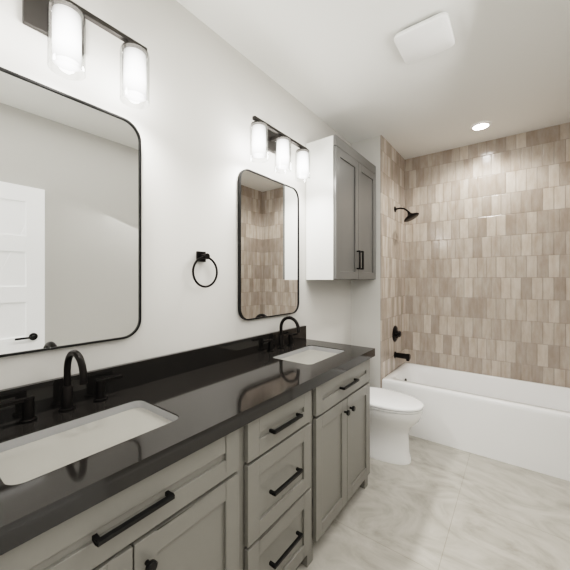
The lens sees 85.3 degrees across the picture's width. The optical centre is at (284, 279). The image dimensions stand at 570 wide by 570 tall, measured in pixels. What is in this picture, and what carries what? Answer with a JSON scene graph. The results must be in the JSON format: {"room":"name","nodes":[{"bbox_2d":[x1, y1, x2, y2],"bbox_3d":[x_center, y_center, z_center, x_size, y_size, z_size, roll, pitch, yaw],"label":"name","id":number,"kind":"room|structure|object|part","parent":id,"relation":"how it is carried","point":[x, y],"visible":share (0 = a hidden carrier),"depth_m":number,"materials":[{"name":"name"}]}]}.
{"room":"bathroom","nodes":[
{"label":"bathroom","id":0,"kind":"room"},
{"bbox_2d":[0,0,350,389],"bbox_3d":[-0.246,0.009,1.925,0.120,2.670,4.520,0,0,37],"label":"wall","id":1,"kind":"structure","parent":0,"point":[212,93],"depth_m":1.50,"materials":[{"name":"grey paint"}]},
{"bbox_2d":[0,67,140,356],"bbox_3d":[-0.796,-0.209,1.075,0.020,0.895,0.600,0,0,37],"label":"mirror","id":2,"kind":"object","parent":1,"relation":"attached to","point":[70,221],"visible":0.96,"depth_m":1.09,"materials":[{"name":"black mirror"}]},
{"bbox_2d":[22,0,149,108],"bbox_3d":[-0.738,-0.834,1.031,0.164,0.294,0.554,0,0,37],"label":"sconce","id":3,"kind":"object","parent":1,"relation":"attached to","point":[61,24],"visible":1,"depth_m":1.03,"materials":[{"name":"white glass"}]},
{"bbox_2d":[192,251,217,287],"bbox_3d":[-0.408,-0.053,1.559,0.056,0.183,0.158,0,0,37],"label":"towel ring","id":4,"kind":"object","parent":1,"relation":"attached to","point":[202,256],"visible":1,"depth_m":1.55,"materials":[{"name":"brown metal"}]},
{"bbox_2d":[238,169,298,319],"bbox_3d":[-0.084,-0.209,2.020,0.020,0.895,0.600,0,0,37],"label":"mirror","id":5,"kind":"object","parent":1,"relation":"attached to","point":[268,246],"visible":0.96,"depth_m":1.97,"materials":[{"name":"black mirror"}]},
{"bbox_2d":[250,116,309,181],"bbox_3d":[-0.037,-0.834,1.962,0.164,0.294,0.554,0,0,37],"label":"sconce","id":6,"kind":"object","parent":1,"relation":"attached to","point":[266,138],"visible":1,"depth_m":1.91,"materials":[{"name":"white glass"}]},
{"bbox_2d":[306,135,375,279],"bbox_3d":[0.511,-0.521,2.589,0.286,1.042,0.782,0,0,37],"label":"upper cabinet","id":7,"kind":"object","parent":1,"relation":"attached to","point":[341,214],"visible":0.98,"depth_m":2.33,"materials":[{"name":"grey wood"}]},
{"bbox_2d":[351,136,379,387],"bbox_3d":[0.981,0.009,3.217,0.288,2.670,0.740,0,0,37],"label":"wall","id":8,"kind":"structure","parent":0,"point":[365,313],"depth_m":2.88,"materials":[{"name":"grey paint"}]},
{"bbox_2d":[380,135,404,387],"bbox_3d":[1.101,0.009,3.127,0.012,2.670,0.740,0,0,37],"label":"tile","id":9,"kind":"object","parent":8,"relation":"attached to","point":[392,242],"visible":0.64,"depth_m":3.05,"materials":[{"name":"beige tile"}]},
{"bbox_2d":[392,325,400,341],"bbox_3d":[1.133,0.543,3.109,0.058,0.164,0.183,0,0,37],"label":"tub valve","id":10,"kind":"object","parent":9,"relation":"attached to","point":[396,333],"visible":1,"depth_m":3.10,"materials":[{"name":"black metal"}]},
{"bbox_2d":[394,351,410,360],"bbox_3d":[1.173,0.761,3.091,0.145,0.074,0.068,0,0,37],"label":"tub spout","id":11,"kind":"object","parent":9,"relation":"attached to","point":[407,357],"visible":1,"depth_m":3.07,"materials":[{"name":"black metal"}]},
{"bbox_2d":[394,206,418,221],"bbox_3d":[1.206,-0.662,3.066,0.228,0.169,0.152,0,0,37],"label":"shower head","id":12,"kind":"object","parent":9,"relation":"attached to","point":[410,217],"visible":1,"depth_m":3.04},
{"bbox_2d":[176,0,569,159],"bbox_3d":[0.532,-1.387,1.339,2.070,0.120,4.520,0,0,37],"label":"ceiling","id":13,"kind":"structure","parent":0,"point":[342,68],"depth_m":1.89,"materials":[{"name":"white paint"}]},
{"bbox_2d":[394,12,454,63],"bbox_3d":[0.759,-1.308,1.682,0.265,0.036,0.265,0,0,37],"label":"ceiling vent","id":14,"kind":"object","parent":13,"relation":"in","point":[431,36],"visible":0.98,"depth_m":1.65,"materials":[{"name":"white plastic"}]},
{"bbox_2d":[470,121,491,130],"bbox_3d":[1.685,-1.322,2.662,0.156,0.008,0.156,0,0,37],"label":"recessed light","id":15,"kind":"object","parent":13,"relation":"in","point":[480,126],"visible":1,"depth_m":2.65,"materials":[{"name":"white paint"}]},
{"bbox_2d":[296,435,569,569],"bbox_3d":[0.532,1.403,1.339,2.070,0.120,4.520,0,0,37],"label":"floor","id":16,"kind":"structure","parent":0,"point":[434,506],"depth_m":1.73,"materials":[{"name":"tile"}]},
{"bbox_2d":[0,316,374,569],"bbox_3d":[-0.223,0.787,1.384,0.563,1.114,1.968,0,0,37],"label":"bathroom vanity","id":17,"kind":"object","parent":16,"relation":"on","point":[251,453],"visible":1,"depth_m":1.04,"materials":[{"name":"grey wood"}]},
{"bbox_2d":[0,349,122,423],"bbox_3d":[-0.696,0.336,1.021,0.170,0.213,0.360,0,0,37],"label":"faucet","id":18,"kind":"object","parent":17,"relation":"on","point":[69,413],"depth_m":1.04,"materials":[{"name":"black metal"}]},
{"bbox_2d":[261,316,299,351],"bbox_3d":[0.023,0.336,1.976,0.170,0.213,0.360,0,0,37],"label":"faucet","id":19,"kind":"object","parent":17,"relation":"on","point":[282,340],"depth_m":2.00,"materials":[{"name":"black metal"}]},
{"bbox_2d":[370,387,423,464],"bbox_3d":[0.697,0.969,2.448,0.749,0.749,0.444,0,0,37],"label":"toilet","id":20,"kind":"object","parent":16,"relation":"on","point":[395,416],"visible":0.54,"depth_m":2.26,"materials":[{"name":"white ceramic"}]},
{"bbox_3d":[0.769,0.922,2.394,0.569,0.046,0.382,0,0,37],"label":"seat","id":21,"kind":"part","parent":20,"relation":"part of","materials":[{"name":"white ceramic"}]},
{"bbox_2d":[382,362,569,480],"bbox_3d":[1.708,1.123,2.660,1.512,0.440,0.725,0,0,37],"label":"bathtub","id":22,"kind":"object","parent":16,"relation":"on","point":[522,423],"visible":0.9,"depth_m":2.43,"materials":[{"name":"white ceramic"}]},
{"bbox_3d":[1.856,0.008,3.097,1.830,2.670,0.120,0,0,37],"label":"wall","id":23,"kind":"structure","parent":0,"visible":0},
{"bbox_2d":[405,122,569,387],"bbox_3d":[1.936,0.009,2.954,1.530,2.670,0.012,0,0,37],"label":"tile","id":24,"kind":"structure","parent":23,"relation":"attached to","point":[487,260],"depth_m":2.92,"materials":[{"name":"beige tile"}]}
]}

